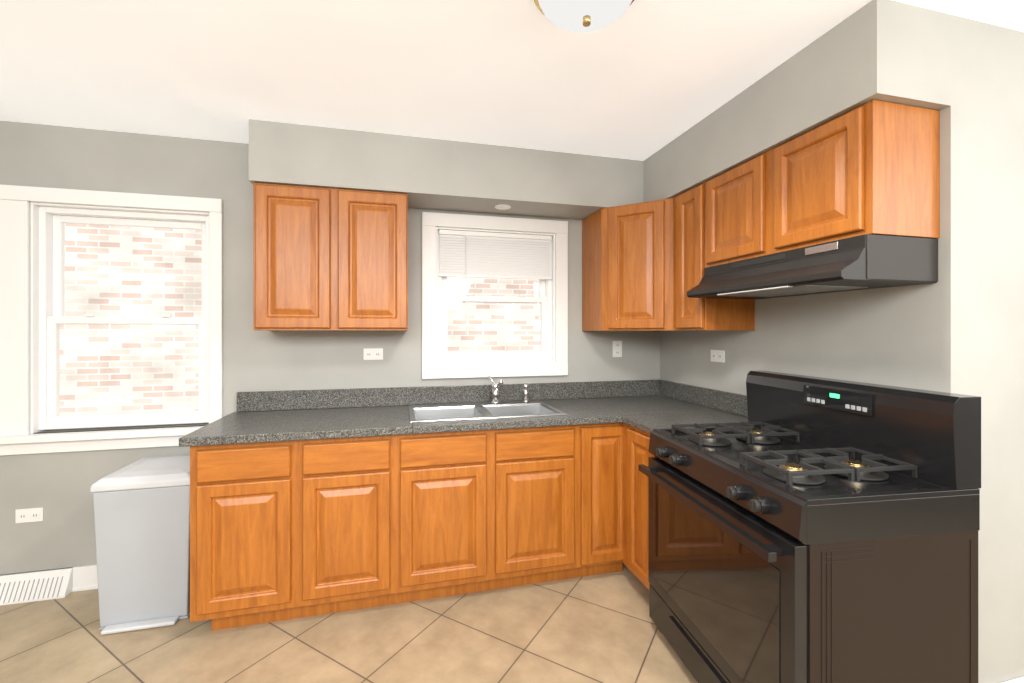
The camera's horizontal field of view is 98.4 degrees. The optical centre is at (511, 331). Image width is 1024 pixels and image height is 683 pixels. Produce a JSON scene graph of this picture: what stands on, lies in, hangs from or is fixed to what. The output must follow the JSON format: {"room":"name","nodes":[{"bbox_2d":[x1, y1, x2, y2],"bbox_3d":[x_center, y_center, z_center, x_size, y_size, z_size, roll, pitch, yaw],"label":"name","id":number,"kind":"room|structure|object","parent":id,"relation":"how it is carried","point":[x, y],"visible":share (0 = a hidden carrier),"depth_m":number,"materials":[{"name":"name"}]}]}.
{"room":"kitchen","nodes":[
{"label":"kitchen","id":0,"kind":"room"},
{"bbox_2d":[0,121,659,574],"bbox_3d":[-1.173,0.142,2.720,4.600,2.460,0.150,0,0,-14],"label":"wall","id":1,"kind":"structure","parent":0,"point":[56,487],"depth_m":2.52,"materials":[{"name":"paint"}]},
{"bbox_2d":[15,507,43,522],"bbox_3d":[-2.511,0.954,2.300,0.115,0.070,0.008,0,0,-14],"label":"electrical outlet","id":2,"kind":"object","parent":1,"relation":"attached to","point":[29,515],"visible":1,"depth_m":2.30,"materials":[{"name":"white plastic"}]},
{"bbox_2d":[0,567,72,605],"bbox_3d":[-2.627,1.310,2.235,0.643,0.125,0.077,0,0,-14],"label":"air vent","id":3,"kind":"object","parent":1,"relation":"in","point":[33,586],"visible":0.98,"depth_m":2.27,"materials":[{"name":"white metal"}]},
{"bbox_2d":[4,564,97,591],"bbox_3d":[-2.480,1.310,2.300,1.860,0.125,0.021,0,0,-14],"label":"baseboard","id":4,"kind":"structure","parent":1,"relation":"attached to","point":[84,578],"depth_m":2.35,"materials":[{"name":"white"}]},
{"bbox_2d":[0,184,222,455],"bbox_3d":[-2.162,-0.060,2.429,1.100,1.385,0.190,0,0,-14],"label":"window","id":5,"kind":"structure","parent":1,"relation":"in","point":[32,274],"depth_m":2.37,"materials":[{"name":"white wood"}]},
{"bbox_2d":[253,183,407,330],"bbox_3d":[-0.996,-0.391,2.519,0.779,0.766,0.324,0,0,-14],"label":"upper cabinet","id":6,"kind":"object","parent":1,"relation":"attached to","point":[328,259],"visible":1,"depth_m":2.36,"materials":[{"name":"brown wood"}]},
{"bbox_2d":[363,348,382,359],"bbox_3d":[-0.853,0.136,2.719,0.115,0.070,0.008,0,0,-14],"label":"electrical outlet","id":7,"kind":"object","parent":1,"relation":"attached to","point":[372,353],"visible":1,"depth_m":2.72,"materials":[{"name":"white plastic"}]},
{"bbox_2d":[422,212,567,378],"bbox_3d":[-0.110,-0.230,2.967,0.975,1.050,0.154,0,0,-14],"label":"window","id":8,"kind":"structure","parent":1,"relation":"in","point":[455,248],"depth_m":2.92,"materials":[{"name":"white"}]},
{"bbox_2d":[613,341,621,356],"bbox_3d":[0.745,0.120,3.124,0.070,0.115,0.008,0,0,-14],"label":"electrical outlet","id":9,"kind":"object","parent":1,"relation":"attached to","point":[617,348],"visible":1,"depth_m":3.12,"materials":[{"name":"white plastic"}]},
{"bbox_2d":[0,563,696,682],"bbox_3d":[0.792,1.402,0.252,7.500,0.060,5.900,0,0,-14],"label":"floor","id":10,"kind":"structure","parent":0,"point":[600,628],"depth_m":1.94,"materials":[{"name":"tile"}]},
{"bbox_2d":[90,455,189,634],"bbox_3d":[-1.767,1.020,2.234,0.402,0.703,0.429,0,0,-14],"label":"trash can","id":11,"kind":"object","parent":10,"relation":"on","point":[142,520],"visible":0.81,"depth_m":2.07,"materials":[{"name":"grey plastic"}]},
{"bbox_2d":[190,422,654,630],"bbox_3d":[-0.130,0.934,2.385,2.718,0.875,0.988,0,0,-14],"label":"base cabinet","id":12,"kind":"object","parent":10,"relation":"on","point":[283,530],"visible":0.79,"depth_m":2.17,"materials":[{"name":"brown wood"}]},
{"bbox_2d":[179,379,714,446],"bbox_3d":[-0.178,0.419,2.546,2.753,0.151,0.673,0,0,-14],"label":"countertop","id":13,"kind":"structure","parent":12,"relation":"on","point":[289,415],"depth_m":2.54,"materials":[{"name":"stone"}]},
{"bbox_2d":[408,374,566,421],"bbox_3d":[-0.167,0.448,2.578,0.846,0.366,0.506,0,0,-14],"label":"sink","id":14,"kind":"object","parent":13,"relation":"in","point":[495,407],"visible":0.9,"depth_m":2.69,"materials":[{"name":"silver metal"}]},
{"bbox_2d":[619,390,747,432],"bbox_3d":[0.948,0.419,2.313,0.683,0.151,0.330,0,0,-14],"label":"countertop","id":15,"kind":"structure","parent":12,"relation":"on","point":[648,406],"depth_m":2.54,"materials":[{"name":"stone"}]},
{"bbox_2d":[638,371,980,682],"bbox_3d":[0.965,0.779,1.661,0.659,1.184,0.883,0,0,-9],"label":"range","id":16,"kind":"object","parent":10,"relation":"on","point":[806,529],"visible":1,"depth_m":1.31,"materials":[{"name":"black metal"}]},
{"bbox_2d":[249,119,640,219],"bbox_3d":[-0.136,-0.932,2.735,2.581,0.312,0.330,0,0,-14],"label":"soffit","id":17,"kind":"structure","parent":0,"point":[435,174],"depth_m":2.52,"materials":[{"name":"paint"}]},
{"bbox_2d":[495,204,510,209],"bbox_3d":[-0.056,-0.771,2.730,0.100,0.008,0.100,0,0,-14],"label":"recessed light","id":18,"kind":"object","parent":17,"relation":"attached to","point":[502,206],"visible":0.94,"depth_m":2.71,"materials":[{"name":"white"}]},
{"bbox_2d":[0,0,1023,160],"bbox_3d":[0.792,-1.118,0.252,7.500,0.060,5.900,0,0,-14],"label":"ceiling","id":19,"kind":"structure","parent":0,"point":[641,80],"depth_m":1.80,"materials":[{"name":"paint"}]},
{"bbox_2d":[534,0,633,32],"bbox_3d":[0.231,-1.058,1.369,0.340,0.211,0.340,0,0,-14],"label":"flush-mount light","id":20,"kind":"object","parent":19,"relation":"attached to","point":[580,16],"visible":0.98,"depth_m":1.36,"materials":[{"name":"white glass"}]},
{"bbox_2d":[641,0,950,201],"bbox_3d":[1.172,-0.932,2.158,0.330,0.312,1.410,0,0,-14],"label":"soffit","id":21,"kind":"structure","parent":0,"point":[891,51],"depth_m":1.62,"materials":[{"name":"paint"}]},
{"bbox_2d":[660,15,981,682],"bbox_3d":[1.344,0.142,2.455,0.150,2.460,1.900,0,0,-14],"label":"wall","id":22,"kind":"structure","parent":0,"point":[925,336],"depth_m":1.63,"materials":[{"name":"paint"}]},
{"bbox_2d":[582,198,669,330],"bbox_3d":[0.853,-0.391,2.840,0.608,0.766,0.608,0,0,-14],"label":"upper cabinet","id":23,"kind":"object","parent":22,"relation":"attached to","point":[626,248],"depth_m":2.66,"materials":[{"name":"brown wood"}]},
{"bbox_2d":[670,184,754,330],"bbox_3d":[1.100,-0.391,2.444,0.324,0.766,0.278,0,0,-14],"label":"upper cabinet","id":24,"kind":"object","parent":22,"relation":"attached to","point":[686,313],"depth_m":2.36,"materials":[{"name":"brown wood"}]},
{"bbox_2d":[711,350,724,362],"bbox_3d":[1.219,0.143,2.624,0.008,0.070,0.115,0,0,-14],"label":"electrical outlet","id":25,"kind":"object","parent":22,"relation":"attached to","point":[717,355],"visible":1,"depth_m":2.61,"materials":[{"name":"white plastic"}]},
{"bbox_2d":[702,154,761,271],"bbox_3d":[1.185,-0.551,2.108,0.324,0.446,0.411,0,0,-14],"label":"upper cabinet","id":26,"kind":"object","parent":22,"relation":"attached to","point":[731,200],"depth_m":2.06,"materials":[{"name":"brown wood"}]},
{"bbox_2d":[762,100,939,255],"bbox_3d":[1.287,-0.551,1.706,0.324,0.446,0.417,0,0,-14],"label":"upper cabinet","id":27,"kind":"object","parent":22,"relation":"attached to","point":[871,167],"depth_m":1.53,"materials":[{"name":"brown wood"}]},
{"bbox_2d":[687,234,937,298],"bbox_3d":[1.186,-0.247,1.888,0.429,0.158,0.811,0,0,-14],"label":"range hood","id":28,"kind":"object","parent":27,"relation":"attached to","point":[866,261],"visible":1,"depth_m":1.58,"materials":[{"name":"grey metal"}]},
{"bbox_2d":[982,22,1023,682],"bbox_3d":[2.819,0.142,1.925,2.450,2.460,0.150,0,0,-14],"label":"wall","id":29,"kind":"structure","parent":0,"point":[1002,354],"depth_m":1.58,"materials":[{"name":"paint"}]},
{"bbox_2d":[1001,676,1023,682],"bbox_3d":[2.839,1.310,1.844,2.450,0.125,0.015,0,0,-14],"label":"baseboard","id":30,"kind":"structure","parent":29,"relation":"attached to","point":[1021,679],"depth_m":1.58,"materials":[{"name":"white"}]},
{"label":"outside","id":31,"kind":"structure","parent":0,"visible":0},
{"bbox_2d":[60,223,539,414],"bbox_3d":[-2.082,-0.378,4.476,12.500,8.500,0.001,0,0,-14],"label":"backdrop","id":32,"kind":"structure","parent":31,"point":[195,258],"depth_m":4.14,"materials":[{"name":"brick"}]}
]}

